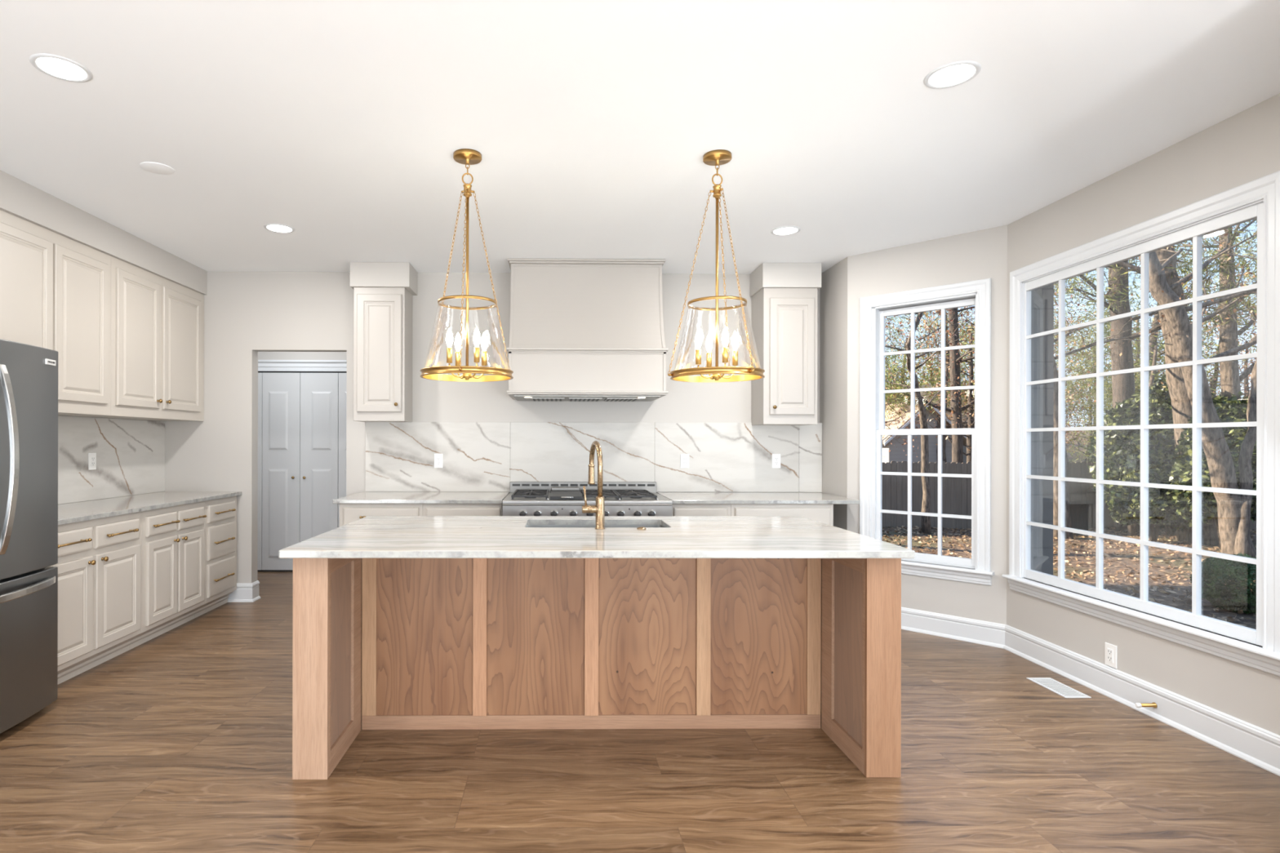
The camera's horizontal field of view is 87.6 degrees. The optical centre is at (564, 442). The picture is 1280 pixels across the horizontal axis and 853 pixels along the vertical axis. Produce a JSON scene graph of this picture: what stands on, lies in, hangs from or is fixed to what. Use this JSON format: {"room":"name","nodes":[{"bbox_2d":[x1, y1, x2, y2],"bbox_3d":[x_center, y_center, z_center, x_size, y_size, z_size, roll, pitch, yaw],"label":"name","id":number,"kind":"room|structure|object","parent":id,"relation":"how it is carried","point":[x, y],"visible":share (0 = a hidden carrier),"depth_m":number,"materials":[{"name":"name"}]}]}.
{"room":"kitchen","nodes":[
{"label":"kitchen","id":0,"kind":"room"},
{"bbox_2d":[64,415,158,503],"bbox_3d":[-3.343,-0.052,1.128,0.140,2.740,8.730,0,0,-1],"label":"wall","id":1,"kind":"structure","parent":0,"point":[64,415],"depth_m":4.83,"materials":[{"name":"paint"}]},
{"bbox_2d":[0,209,111,415],"bbox_3d":[-3.126,-0.702,3.833,0.345,1.048,1.024,0,0,-1],"label":"upper cabinet","id":2,"kind":"object","parent":1,"relation":"attached to","point":[55,288],"visible":0.86,"depth_m":3.92,"materials":[{"name":"paint"}]},
{"bbox_2d":[0,169,207,294],"bbox_3d":[-3.126,-1.324,4.030,0.353,0.195,2.930,0,0,-1],"label":"trim","id":3,"kind":"structure","parent":1,"relation":"attached to","point":[19,198],"depth_m":4.14,"materials":[{"name":"paint"}]},
{"bbox_2d":[57,415,164,504],"bbox_3d":[-3.305,0.114,4.403,0.010,0.580,2.179,0,0,-1],"label":"backsplash slab","id":4,"kind":"structure","parent":1,"relation":"attached to","point":[131,453],"depth_m":4.81,"materials":[{"name":"stone"}]},
{"bbox_2d":[88,453,96,470],"bbox_3d":[-3.298,0.131,4.628,0.010,0.118,0.072,0,0,-1],"label":"wall outlet","id":5,"kind":"object","parent":4,"relation":"attached to","point":[91,456],"visible":1,"depth_m":4.62,"materials":[{"name":"white plastic"}]},
{"bbox_2d":[69,256,204,421],"bbox_3d":[-3.122,-0.702,4.920,0.377,1.048,1.147,0,0,-1],"label":"upper cabinet","id":6,"kind":"object","parent":1,"relation":"attached to","point":[157,322],"visible":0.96,"depth_m":4.80,"materials":[{"name":"paint"}]},
{"bbox_2d":[257,351,346,359],"bbox_3d":[-2.677,-0.051,6.830,3.000,2.740,0.100,0,0,-1],"label":"wall","id":7,"kind":"structure","parent":0,"point":[261,355],"depth_m":6.78,"materials":[{"name":"paint"}]},
{"bbox_2d":[257,360,346,571],"bbox_3d":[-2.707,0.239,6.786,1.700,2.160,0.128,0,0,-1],"label":"door","id":8,"kind":"structure","parent":7,"relation":"in","point":[302,404],"depth_m":6.76,"materials":[{"name":"paint"}]},
{"bbox_2d":[164,271,819,582],"bbox_3d":[-0.592,-0.046,5.579,5.740,2.740,0.110,0,0,-1],"label":"wall","id":9,"kind":"structure","parent":0,"point":[246,314],"depth_m":5.51,"materials":[{"name":"paint"}]},
{"bbox_2d":[227,580,261,602],"bbox_3d":[-2.691,1.243,5.541,0.238,0.152,0.138,0,0,-1],"label":"baseboard","id":10,"kind":"structure","parent":9,"relation":"attached to","point":[245,592],"depth_m":5.49,"materials":[{"name":"paint"}]},
{"bbox_2d":[350,262,417,422],"bbox_3d":[-1.455,-0.794,5.343,0.466,1.247,0.339,0,0,-1],"label":"upper cabinet","id":11,"kind":"object","parent":9,"relation":"attached to","point":[384,291],"visible":1,"depth_m":5.21,"materials":[{"name":"paint"}]},
{"bbox_2d":[365,422,510,492],"bbox_3d":[-1.052,0.118,5.510,1.200,0.580,0.018,0,0,-1],"label":"backsplash slab","id":12,"kind":"structure","parent":9,"relation":"attached to","point":[400,455],"depth_m":5.50,"materials":[{"name":"stone"}]},
{"bbox_2d":[434,453,443,467],"bbox_3d":[-1.046,0.151,5.496,0.072,0.118,0.010,0,0,-1],"label":"wall outlet","id":13,"kind":"object","parent":12,"relation":"attached to","point":[438,458],"visible":1,"depth_m":5.50,"materials":[{"name":"white plastic"}]},
{"bbox_2d":[510,422,654,481],"bbox_3d":[0.150,0.121,5.523,1.203,0.580,0.018,0,0,-1],"label":"backsplash slab","id":14,"kind":"structure","parent":9,"relation":"attached to","point":[540,451],"depth_m":5.51,"materials":[{"name":"stone"}]},
{"bbox_2d":[506,257,668,401],"bbox_3d":[0.168,-0.874,5.224,1.214,1.080,0.615,0,0,-1],"label":"range hood","id":15,"kind":"object","parent":9,"relation":"attached to","point":[582,330],"visible":0.99,"depth_m":5.05,"materials":[{"name":"paint"}]},
{"bbox_2d":[654,422,799,492],"bbox_3d":[1.355,0.123,5.537,1.206,0.580,0.018,0,0,-1],"label":"backsplash slab","id":16,"kind":"structure","parent":9,"relation":"attached to","point":[724,457],"depth_m":5.53,"materials":[{"name":"stone"}]},
{"bbox_2d":[680,453,688,468],"bbox_3d":[1.002,0.155,5.519,0.072,0.118,0.010,0,0,-1],"label":"wall outlet","id":17,"kind":"object","parent":16,"relation":"attached to","point":[684,457],"visible":1,"depth_m":5.52,"materials":[{"name":"white plastic"}]},
{"bbox_2d":[772,453,780,467],"bbox_3d":[1.767,0.153,5.527,0.072,0.118,0.010,0,0,-1],"label":"wall outlet","id":18,"kind":"object","parent":16,"relation":"attached to","point":[775,457],"visible":1,"depth_m":5.53,"materials":[{"name":"white plastic"}]},
{"bbox_2d":[750,262,821,425],"bbox_3d":[1.783,-0.777,5.360,0.463,1.266,0.379,0,0,-1],"label":"upper cabinet","id":19,"kind":"object","parent":9,"relation":"attached to","point":[784,295],"visible":0.99,"depth_m":5.20,"materials":[{"name":"paint"}]},
{"bbox_2d":[799,422,822,492],"bbox_3d":[2.048,0.125,5.524,0.176,0.580,0.058,0,0,-1],"label":"backsplash slab","id":20,"kind":"structure","parent":9,"relation":"attached to","point":[811,435],"depth_m":5.51,"materials":[{"name":"stone"}]},
{"bbox_2d":[0,0,1279,274],"bbox_3d":[-0.603,-1.492,1.893,7.231,0.150,10.400,0,0,-1],"label":"ceiling","id":21,"kind":"structure","parent":0,"point":[592,124],"depth_m":2.87,"materials":[{"name":"paint"}]},
{"bbox_2d":[29,53,93,82],"bbox_3d":[-1.905,-1.416,2.511,0.192,0.006,0.192,0,0,-1],"label":"recessed light","id":22,"kind":"object","parent":21,"relation":"in","point":[55,66],"visible":1,"depth_m":2.50,"materials":[{"name":"paint"}]},
{"bbox_2d":[35,57,86,79],"bbox_3d":[-1.905,-1.417,2.511,0.152,0.004,0.152,0,0,-1],"label":"diffuser","id":23,"kind":"object","parent":22,"relation":"attached to","point":[60,68],"depth_m":2.50,"materials":[{"name":"white plastic"}]},
{"bbox_2d":[139,161,174,174],"bbox_3d":[-2.106,-1.418,3.427,0.156,0.004,0.156,0,0,-1],"label":"cover plate","id":24,"kind":"object","parent":21,"relation":"attached to","point":[154,167],"visible":1,"depth_m":3.42,"materials":[{"name":"paint"}]},
{"bbox_2d":[263,223,294,233],"bbox_3d":[-1.886,-1.416,4.383,0.192,0.006,0.192,0,0,-1],"label":"recessed light","id":25,"kind":"object","parent":21,"relation":"in","point":[277,228],"visible":1,"depth_m":4.37,"materials":[{"name":"paint"}]},
{"bbox_2d":[266,225,292,232],"bbox_3d":[-1.886,-1.417,4.383,0.152,0.004,0.152,0,0,-1],"label":"diffuser","id":26,"kind":"object","parent":25,"relation":"attached to","point":[277,228],"depth_m":4.39,"materials":[{"name":"white plastic"}]},
{"bbox_2d":[420,148,513,382],"bbox_3d":[-0.478,-0.862,3.252,0.452,1.108,0.469,0,0,-1],"label":"pendant lamp","id":27,"kind":"object","parent":21,"relation":"hanging from","point":[431,370],"visible":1,"depth_m":3.27,"materials":[{"name":"gold metal"}]},
{"bbox_2d":[667,149,764,382],"bbox_3d":[0.743,-0.860,3.264,0.469,1.108,0.452,0,0,-1],"label":"pendant lamp","id":28,"kind":"object","parent":21,"relation":"hanging from","point":[753,371],"visible":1,"depth_m":3.26,"materials":[{"name":"gold metal"}]},
{"bbox_2d":[770,226,800,235],"bbox_3d":[1.473,-1.409,4.413,0.192,0.006,0.192,0,0,-1],"label":"recessed light","id":29,"kind":"object","parent":21,"relation":"in","point":[784,230],"visible":1,"depth_m":4.40,"materials":[{"name":"paint"}]},
{"bbox_2d":[773,227,797,235],"bbox_3d":[1.473,-1.410,4.413,0.152,0.004,0.152,0,0,-1],"label":"diffuser","id":30,"kind":"object","parent":29,"relation":"attached to","point":[777,231],"depth_m":4.42,"materials":[{"name":"white plastic"}]},
{"bbox_2d":[923,60,981,88],"bbox_3d":[1.488,-1.409,2.545,0.192,0.006,0.192,0,0,-1],"label":"recessed light","id":31,"kind":"object","parent":21,"relation":"in","point":[953,74],"visible":1,"depth_m":2.54,"materials":[{"name":"paint"}]},
{"bbox_2d":[928,64,974,86],"bbox_3d":[1.488,-1.410,2.545,0.152,0.004,0.152,0,0,-1],"label":"diffuser","id":32,"kind":"object","parent":31,"relation":"attached to","point":[946,75],"depth_m":2.54,"materials":[{"name":"white plastic"}]},
{"bbox_2d":[0,571,1279,852],"bbox_3d":[-0.599,1.383,1.893,7.250,0.120,10.400,0,0,-1],"label":"floor","id":33,"kind":"structure","parent":0,"point":[180,740],"depth_m":2.62,"materials":[{"name":"wood"}]},
{"bbox_2d":[0,338,57,733],"bbox_3d":[-2.830,0.431,2.842,0.866,1.775,0.912,0,0,-1],"label":"refrigerator","id":34,"kind":"object","parent":33,"relation":"on","point":[28,374],"visible":1,"depth_m":3.07,"materials":[{"name":"metal"}]},
{"bbox_2d":[49,511,141,684],"bbox_3d":[-2.966,0.877,3.764,0.670,0.884,0.895,0,0,-1],"label":"base cabinet","id":35,"kind":"object","parent":33,"relation":"on","point":[99,565],"visible":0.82,"depth_m":3.80,"materials":[{"name":"paint"}]},
{"bbox_2d":[57,491,241,525],"bbox_3d":[-2.986,0.419,4.396,0.646,0.030,2.199,0,0,-1],"label":"countertop","id":36,"kind":"structure","parent":35,"relation":"on","point":[77,512],"depth_m":4.42,"materials":[{"name":"white stone"}]},
{"bbox_2d":[129,501,206,649],"bbox_3d":[-2.976,0.877,4.592,0.670,0.884,0.758,0,0,-1],"label":"base cabinet","id":37,"kind":"object","parent":33,"relation":"on","point":[173,538],"visible":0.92,"depth_m":4.52,"materials":[{"name":"paint"}]},
{"bbox_2d":[195,496,236,617],"bbox_3d":[-2.983,0.876,5.221,0.670,0.884,0.498,0,0,-1],"label":"base cabinet","id":38,"kind":"object","parent":33,"relation":"on","point":[220,521],"visible":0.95,"depth_m":5.18,"materials":[{"name":"paint"}]},
{"bbox_2d":[339,503,422,526],"bbox_3d":[-1.328,0.881,5.117,0.598,0.882,0.794,0,0,-1],"label":"base cabinet","id":39,"kind":"object","parent":33,"relation":"on","point":[348,513],"visible":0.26,"depth_m":4.76,"materials":[{"name":"paint"}]},
{"bbox_2d":[332,491,509,503],"bbox_3d":[-1.058,0.424,5.120,1.213,0.030,0.760,0,0,-1],"label":"countertop","id":40,"kind":"structure","parent":39,"relation":"on","point":[365,497],"depth_m":4.87,"materials":[{"name":"white stone"}]},
{"bbox_2d":[422,503,502,515],"bbox_3d":[-0.743,0.882,5.123,0.571,0.882,0.794,0,0,-1],"label":"base cabinet","id":41,"kind":"object","parent":33,"relation":"on","point":[428,509],"visible":0.02,"depth_m":4.77,"materials":[{"name":"paint"}]},
{"bbox_2d":[502,481,672,515],"bbox_3d":[0.158,0.825,5.088,1.210,1.000,0.845,0,0,-1],"label":"gas range","id":42,"kind":"object","parent":33,"relation":"on","point":[524,498],"visible":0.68,"depth_m":4.77,"materials":[{"name":"metal"}]},
{"bbox_2d":[551,486,579,490],"bbox_3d":[0.007,0.376,5.395,0.228,0.026,0.070,0,0,-1],"label":"backsplash","id":43,"kind":"structure","parent":42,"relation":"on","point":[553,488],"depth_m":5.36,"materials":[{"name":"metal"}]},
{"bbox_2d":[502,492,672,505],"bbox_3d":[0.159,0.429,5.082,1.210,0.033,0.760,0,0,-1],"label":"cooktop","id":44,"kind":"object","parent":42,"relation":"in","point":[553,498],"depth_m":4.75,"materials":[{"name":"metal"}]},
{"bbox_2d":[292,558,901,779],"bbox_3d":[0.128,0.883,3.139,2.401,0.884,1.055,0,0,-1],"label":"kitchen island","id":45,"kind":"object","parent":33,"relation":"on","point":[424,643],"visible":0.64,"depth_m":3.06,"materials":[{"name":"brown wood"}]},
{"bbox_2d":[278,515,915,558],"bbox_3d":[0.123,0.426,3.114,2.429,0.030,1.184,0,0,-1],"label":"island countertop","id":46,"kind":"structure","parent":45,"relation":"on","point":[369,536],"depth_m":2.79,"materials":[{"name":"white stone"}]},
{"bbox_2d":[582,440,604,529],"bbox_3d":[0.138,0.201,3.262,0.110,0.421,0.257,0,0,-1],"label":"kitchen faucet","id":47,"kind":"object","parent":46,"relation":"on","point":[599,508],"visible":1,"depth_m":3.15,"materials":[{"name":"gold metal"}]},
{"bbox_2d":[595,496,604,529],"bbox_3d":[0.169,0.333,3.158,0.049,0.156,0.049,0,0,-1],"label":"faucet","id":48,"kind":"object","parent":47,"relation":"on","point":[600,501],"depth_m":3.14,"materials":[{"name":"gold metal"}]},
{"bbox_2d":[527,524,662,527],"bbox_3d":[0.162,0.543,3.381,0.764,0.204,0.395,0,0,-1],"label":"sink","id":49,"kind":"object","parent":46,"relation":"in","point":[528,526],"visible":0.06,"depth_m":3.56,"materials":[{"name":"metal"}]},
{"bbox_2d":[671,503,730,515],"bbox_3d":[0.988,0.886,5.143,0.430,0.882,0.794,0,0,-1],"label":"base cabinet","id":50,"kind":"object","parent":33,"relation":"on","point":[677,509],"visible":0.03,"depth_m":4.79,"materials":[{"name":"paint"}]},
{"bbox_2d":[657,492,859,504],"bbox_3d":[1.448,0.429,5.128,1.360,0.030,0.720,0,0,-1],"label":"countertop","id":51,"kind":"structure","parent":50,"relation":"on","point":[677,498],"depth_m":4.90,"materials":[{"name":"white stone"}]},
{"bbox_2d":[730,504,833,525],"bbox_3d":[1.576,0.887,5.149,0.745,0.882,0.794,0,0,-1],"label":"base cabinet","id":52,"kind":"object","parent":33,"relation":"on","point":[824,513],"visible":0.08,"depth_m":4.79,"materials":[{"name":"paint"}]},
{"bbox_2d":[1026,677,1091,697],"bbox_3d":[2.673,1.328,3.592,0.136,0.005,0.288,0,0,-1],"label":"floor vent","id":53,"kind":"object","parent":33,"relation":"in","point":[1049,683],"visible":1,"depth_m":3.59,"materials":[{"name":"metal"}]},
{"bbox_2d":[819,257,847,529],"bbox_3d":[2.211,-0.041,5.290,0.140,2.740,0.530,0,0,-1],"label":"wall","id":54,"kind":"structure","parent":0,"point":[833,289],"depth_m":5.25,"materials":[{"name":"paint"}]},
{"bbox_2d":[847,225,1007,624],"bbox_3d":[2.554,-0.040,4.705,0.140,2.740,1.029,0,0,-44],"label":"wall","id":55,"kind":"structure","parent":0,"point":[980,255],"depth_m":4.51,"materials":[{"name":"paint"}]},
{"bbox_2d":[859,278,994,586],"bbox_3d":[2.546,-0.069,4.686,0.218,2.017,0.877,0,0,-44],"label":"window","id":56,"kind":"structure","parent":55,"relation":"in","point":[873,310],"depth_m":4.64,"materials":[{"name":"paint"}]},
{"bbox_2d":[901,607,1279,776],"bbox_3d":[2.526,1.254,1.193,0.739,0.152,8.730,0,0,-1],"label":"baseboard","id":57,"kind":"structure","parent":55,"relation":"attached to","point":[1258,746],"depth_m":3.40,"materials":[{"name":"paint"}]},
{"bbox_2d":[1006,93,1279,735],"bbox_3d":[2.943,-0.039,3.441,0.140,2.740,1.696,0,0,-1],"label":"wall","id":58,"kind":"structure","parent":0,"point":[1243,148],"depth_m":3.21,"materials":[{"name":"paint"}]},
{"bbox_2d":[1104,642,1116,668],"bbox_3d":[2.865,1.117,3.476,0.010,0.118,0.072,0,0,-1],"label":"wall outlet","id":59,"kind":"object","parent":58,"relation":"attached to","point":[1110,651],"visible":1,"depth_m":3.47,"materials":[{"name":"white plastic"}]},
{"bbox_2d":[1106,648,1113,662],"bbox_3d":[2.863,1.117,3.476,0.004,0.068,0.034,0,0,-1],"label":"socket","id":60,"kind":"object","parent":59,"relation":"attached to","point":[1109,651],"depth_m":3.48,"materials":[{"name":"white plastic"}]},
{"bbox_2d":[1001,170,1279,676],"bbox_3d":[2.944,-0.075,3.429,0.258,2.030,1.642,0,0,-1],"label":"window","id":61,"kind":"structure","parent":58,"relation":"in","point":[1032,331],"depth_m":3.31,"materials":[{"name":"paint"}]},
{"bbox_2d":[1134,702,1157,707],"bbox_3d":[2.813,1.272,3.208,0.092,0.026,0.026,0,0,-1],"label":"door stop","id":62,"kind":"object","parent":58,"relation":"attached to","point":[1153,704],"visible":1,"depth_m":3.20,"materials":[{"name":"gold metal"}]},
{"label":"outside","id":63,"kind":"structure","parent":0,"visible":0},
{"bbox_2d":[881,430,1256,629],"bbox_3d":[31.347,0.690,16.352,56.940,3.319,92.000,0,0,-1],"label":"ground","id":64,"kind":"structure","parent":63,"point":[1206,610],"depth_m":12.65,"materials":[{"name":"brown soil"}]},
{"bbox_2d":[882,317,948,457],"bbox_3d":[11.607,-1.717,24.674,5.088,7.088,5.971,0,0,28],"label":"bare tree","id":65,"kind":"object","parent":64,"relation":"on","point":[886,404],"visible":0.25,"depth_m":24.58,"materials":[{"name":"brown plant"}]},
{"bbox_2d":[884,311,959,384],"bbox_3d":[19.007,-4.028,37.306,6.453,8.748,5.914,0,0,36],"label":"pine tree","id":66,"kind":"object","parent":64,"relation":"on","point":[892,317],"visible":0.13,"depth_m":36.93,"materials":[{"name":"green plant"}]},
{"bbox_2d":[882,384,974,462],"bbox_3d":[15.354,-0.243,31.029,9.800,5.200,7.290,0,0,-1],"label":"neighbouring house","id":67,"kind":"structure","parent":64,"relation":"on","point":[896,454],"depth_m":27.68,"materials":[{"name":"grey"}]},
{"bbox_2d":[884,306,974,384],"bbox_3d":[21.143,-4.250,39.084,5.700,8.432,6.220,0,0,-6],"label":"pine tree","id":68,"kind":"object","parent":64,"relation":"on","point":[968,306],"visible":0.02,"depth_m":38.79,"materials":[{"name":"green plant"}]},
{"bbox_2d":[893,306,974,384],"bbox_3d":[22.945,-4.095,39.433,6.881,9.334,6.044,0,0,-27],"label":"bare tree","id":69,"kind":"object","parent":64,"relation":"on","point":[967,306],"visible":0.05,"depth_m":39.21,"materials":[{"name":"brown plant"}]},
{"bbox_2d":[884,287,1071,462],"bbox_3d":[15.861,-4.322,26.795,8.477,11.491,7.768,0,0,20],"label":"pine tree","id":70,"kind":"object","parent":64,"relation":"on","point":[944,441],"visible":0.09,"depth_m":28.03,"materials":[{"name":"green plant"}]},
{"bbox_2d":[884,280,1087,463],"bbox_3d":[11.451,-4.210,19.614,6.754,13.223,8.081,0,0,33],"label":"bare tree","id":71,"kind":"object","parent":64,"relation":"on","point":[957,440],"visible":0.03,"depth_m":20.02,"materials":[{"name":"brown plant"}]},
{"bbox_2d":[884,307,1091,463],"bbox_3d":[13.099,-1.683,20.698,6.427,7.842,6.657,0,0,-20],"label":"bare tree","id":72,"kind":"object","parent":64,"relation":"on","point":[971,422],"visible":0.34,"depth_m":21.19,"materials":[{"name":"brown plant"}]},
{"bbox_2d":[884,275,1109,533],"bbox_3d":[8.470,-2.133,15.196,7.107,9.076,6.169,0,0,-1],"label":"bare tree","id":73,"kind":"object","parent":64,"relation":"on","point":[926,526],"visible":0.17,"depth_m":15.99,"materials":[{"name":"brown plant"}]},
{"bbox_2d":[884,288,1111,444],"bbox_3d":[15.543,-2.786,23.489,8.102,9.544,7.822,0,0,11],"label":"bare tree","id":74,"kind":"object","parent":64,"relation":"on","point":[925,313],"visible":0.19,"depth_m":22.98,"materials":[{"name":"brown plant"}]},
{"bbox_2d":[917,306,1096,431],"bbox_3d":[16.607,-2.142,25.302,6.532,7.970,6.766,0,0,-16],"label":"bare tree","id":75,"kind":"object","parent":64,"relation":"on","point":[1074,342],"visible":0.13,"depth_m":24.34,"materials":[{"name":"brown plant"}]},
{"bbox_2d":[899,259,1129,422],"bbox_3d":[20.088,-4.816,28.959,8.905,12.071,8.160,0,0,-8],"label":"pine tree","id":76,"kind":"object","parent":64,"relation":"on","point":[1073,281],"visible":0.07,"depth_m":29.95,"materials":[{"name":"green plant"}]},
{"bbox_2d":[937,312,1105,426],"bbox_3d":[20.346,-2.882,29.111,6.926,8.194,6.374,0,0,41],"label":"bare tree","id":77,"kind":"object","parent":64,"relation":"on","point":[963,313],"visible":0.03,"depth_m":27.85,"materials":[{"name":"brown plant"}]},
{"bbox_2d":[960,305,1088,419],"bbox_3d":[23.964,-3.610,35.312,6.146,8.332,5.632,0,0,-2],"label":"pine tree","id":78,"kind":"object","parent":64,"relation":"on","point":[1057,305],"visible":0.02,"depth_m":33.65,"materials":[{"name":"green plant"}]},
{"bbox_2d":[881,461,1256,529],"bbox_3d":[10.603,1.412,17.392,19.600,1.870,0.156,0,0,-1],"label":"wooden fence","id":79,"kind":"object","parent":64,"relation":"on","point":[956,491],"visible":0.1,"depth_m":17.31,"materials":[{"name":"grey wood"}]},
{"bbox_2d":[881,525,1256,627],"bbox_3d":[13.677,2.229,10.452,20.484,0.215,13.701,0,0,-1],"label":"fallen leaves","id":80,"kind":"object","parent":64,"relation":"on","point":[1126,588],"visible":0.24,"depth_m":12.89,"materials":[{"name":"brown plant"}]},
{"bbox_2d":[1053,303,1112,439],"bbox_3d":[23.499,-2.602,31.724,5.255,7.277,6.121,0,0,3],"label":"bare tree","id":81,"kind":"object","parent":64,"relation":"on","point":[1074,304],"visible":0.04,"depth_m":30.31,"materials":[{"name":"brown plant"}]},
{"bbox_2d":[947,234,1256,539],"bbox_3d":[11.567,-2.655,15.829,8.169,10.130,8.073,0,0,-1],"label":"bare tree","id":82,"kind":"object","parent":64,"relation":"on","point":[1067,513],"visible":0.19,"depth_m":15.38,"materials":[{"name":"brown plant"}]},
{"bbox_2d":[1053,344,1159,462],"bbox_3d":[20.317,-1.048,25.373,4.053,6.260,4.614,0,0,-20],"label":"bare tree","id":83,"kind":"object","parent":64,"relation":"on","point":[1089,417],"visible":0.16,"depth_m":25.61,"materials":[{"name":"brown plant"}]},
{"bbox_2d":[1053,305,1163,455],"bbox_3d":[21.895,-2.015,26.428,6.029,7.157,5.138,0,0,-22],"label":"bare tree","id":84,"kind":"object","parent":64,"relation":"on","point":[1095,305],"visible":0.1,"depth_m":26.47,"materials":[{"name":"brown plant"}]},
{"bbox_2d":[1065,326,1163,448],"bbox_3d":[23.424,-1.698,27.733,5.186,7.035,4.555,0,0,3],"label":"bare tree","id":85,"kind":"object","parent":64,"relation":"on","point":[1151,326],"visible":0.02,"depth_m":28.22,"materials":[{"name":"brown plant"}]},
{"bbox_2d":[1084,399,1177,536],"bbox_3d":[13.620,0.641,15.924,1.636,3.339,1.764,0,0,-1],"label":"evergreen shrub","id":86,"kind":"object","parent":64,"relation":"on","point":[1117,445],"visible":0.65,"depth_m":15.69,"materials":[{"name":"green plant"}]},
{"bbox_2d":[1057,287,1217,405],"bbox_3d":[29.108,-4.120,33.207,7.916,9.659,8.200,0,0,4],"label":"bare tree","id":87,"kind":"object","parent":64,"relation":"on","point":[1137,323],"visible":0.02,"depth_m":33.81,"materials":[{"name":"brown plant"}]},
{"bbox_2d":[1107,466,1191,541],"bbox_3d":[13.350,1.421,15.054,1.682,1.786,1.336,0,0,-10],"label":"evergreen shrub","id":88,"kind":"object","parent":64,"relation":"on","point":[1126,506],"visible":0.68,"depth_m":14.89,"materials":[{"name":"green plant"}]},
{"bbox_2d":[1053,274,1257,462],"bbox_3d":[17.905,-1.363,20.334,5.108,7.557,5.574,0,0,-37],"label":"pine tree","id":89,"kind":"object","parent":64,"relation":"on","point":[1151,382],"visible":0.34,"depth_m":20.61,"materials":[{"name":"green plant"}]},
{"bbox_2d":[1053,222,1257,533],"bbox_3d":[13.857,-4.347,15.889,8.616,13.561,4.837,0,0,4],"label":"bare tree","id":90,"kind":"object","parent":64,"relation":"on","point":[1123,384],"visible":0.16,"depth_m":16.45,"materials":[{"name":"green plant"}]},
{"bbox_2d":[1054,221,1257,453],"bbox_3d":[21.816,-3.926,23.193,8.117,12.007,8.857,0,0,34],"label":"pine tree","id":91,"kind":"object","parent":64,"relation":"on","point":[1157,334],"visible":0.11,"depth_m":23.43,"materials":[{"name":"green plant"}]},
{"bbox_2d":[1057,218,1257,545],"bbox_3d":[14.312,-3.799,15.078,8.680,12.494,5.978,0,0,-31],"label":"bare tree","id":92,"kind":"object","parent":64,"relation":"on","point":[1181,410],"visible":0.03,"depth_m":14.94,"materials":[{"name":"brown plant"}]},
{"bbox_2d":[1116,374,1221,535],"bbox_3d":[14.761,0.322,16.049,2.351,3.985,2.463,0,0,37],"label":"evergreen shrub","id":93,"kind":"object","parent":64,"relation":"on","point":[1157,391],"visible":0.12,"depth_m":15.60,"materials":[{"name":"green plant"}]},
{"bbox_2d":[1091,221,1257,557],"bbox_3d":[12.865,-3.273,13.599,8.464,11.435,5.870,0,0,3],"label":"bare tree","id":94,"kind":"object","parent":64,"relation":"on","point":[1221,468],"visible":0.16,"depth_m":12.84,"materials":[{"name":"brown plant"}]},
{"bbox_2d":[1129,227,1257,557],"bbox_3d":[13.551,-1.660,12.011,5.236,8.137,4.413,0,0,33],"label":"bare tree","id":95,"kind":"object","parent":64,"relation":"on","point":[1242,545],"visible":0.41,"depth_m":12.70,"materials":[{"name":"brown plant"}]},
{"bbox_2d":[1136,308,1257,396],"bbox_3d":[24.499,-1.882,24.392,5.332,7.427,6.257,0,0,-32],"label":"bare tree","id":96,"kind":"object","parent":64,"relation":"on","point":[1218,350],"visible":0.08,"depth_m":24.94,"materials":[{"name":"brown plant"}]},
{"bbox_2d":[1148,218,1257,400],"bbox_3d":[16.078,-3.291,15.062,8.480,11.407,9.007,0,0,-1],"label":"bare tree","id":97,"kind":"object","parent":64,"relation":"on","point":[1230,379],"visible":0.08,"depth_m":15.37,"materials":[{"name":"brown plant"}]},
{"bbox_2d":[1152,247,1257,377],"bbox_3d":[22.676,-1.488,21.070,6.477,8.786,5.689,0,0,26],"label":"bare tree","id":98,"kind":"object","parent":64,"relation":"on","point":[1249,375],"visible":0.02,"depth_m":21.71,"materials":[{"name":"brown plant"}]},
{"bbox_2d":[1158,343,1256,400],"bbox_3d":[20.220,-0.478,21.279,4.686,5.571,4.023,0,0,26],"label":"bare tree","id":99,"kind":"object","parent":64,"relation":"on","point":[1211,381],"visible":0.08,"depth_m":20.73,"materials":[{"name":"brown plant"}]},
{"bbox_2d":[1168,391,1256,548],"bbox_3d":[14.013,0.626,14.009,1.983,3.371,1.572,0,0,-1],"label":"evergreen shrub","id":100,"kind":"object","parent":64,"relation":"on","point":[1230,410],"visible":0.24,"depth_m":13.94,"materials":[{"name":"green plant"}]},
{"bbox_2d":[1189,553,1256,613],"bbox_3d":[8.833,1.871,8.650,0.980,0.860,0.952,0,0,-11],"label":"bush","id":101,"kind":"object","parent":64,"relation":"on","point":[1214,580],"visible":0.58,"depth_m":8.52,"materials":[{"name":"green plant"}]},
{"bbox_2d":[1201,307,1257,399],"bbox_3d":[28.845,-2.616,27.909,6.019,9.295,6.852,0,0,42],"label":"bare tree","id":102,"kind":"object","parent":64,"relation":"on","point":[1246,341],"visible":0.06,"depth_m":27.71,"materials":[{"name":"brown plant"}]},
{"bbox_2d":[1204,259,1257,389],"bbox_3d":[33.325,-4.104,29.644,8.923,10.511,8.614,0,0,43],"label":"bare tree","id":103,"kind":"object","parent":64,"relation":"on","point":[1246,260],"visible":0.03,"depth_m":30.71,"materials":[{"name":"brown plant"}]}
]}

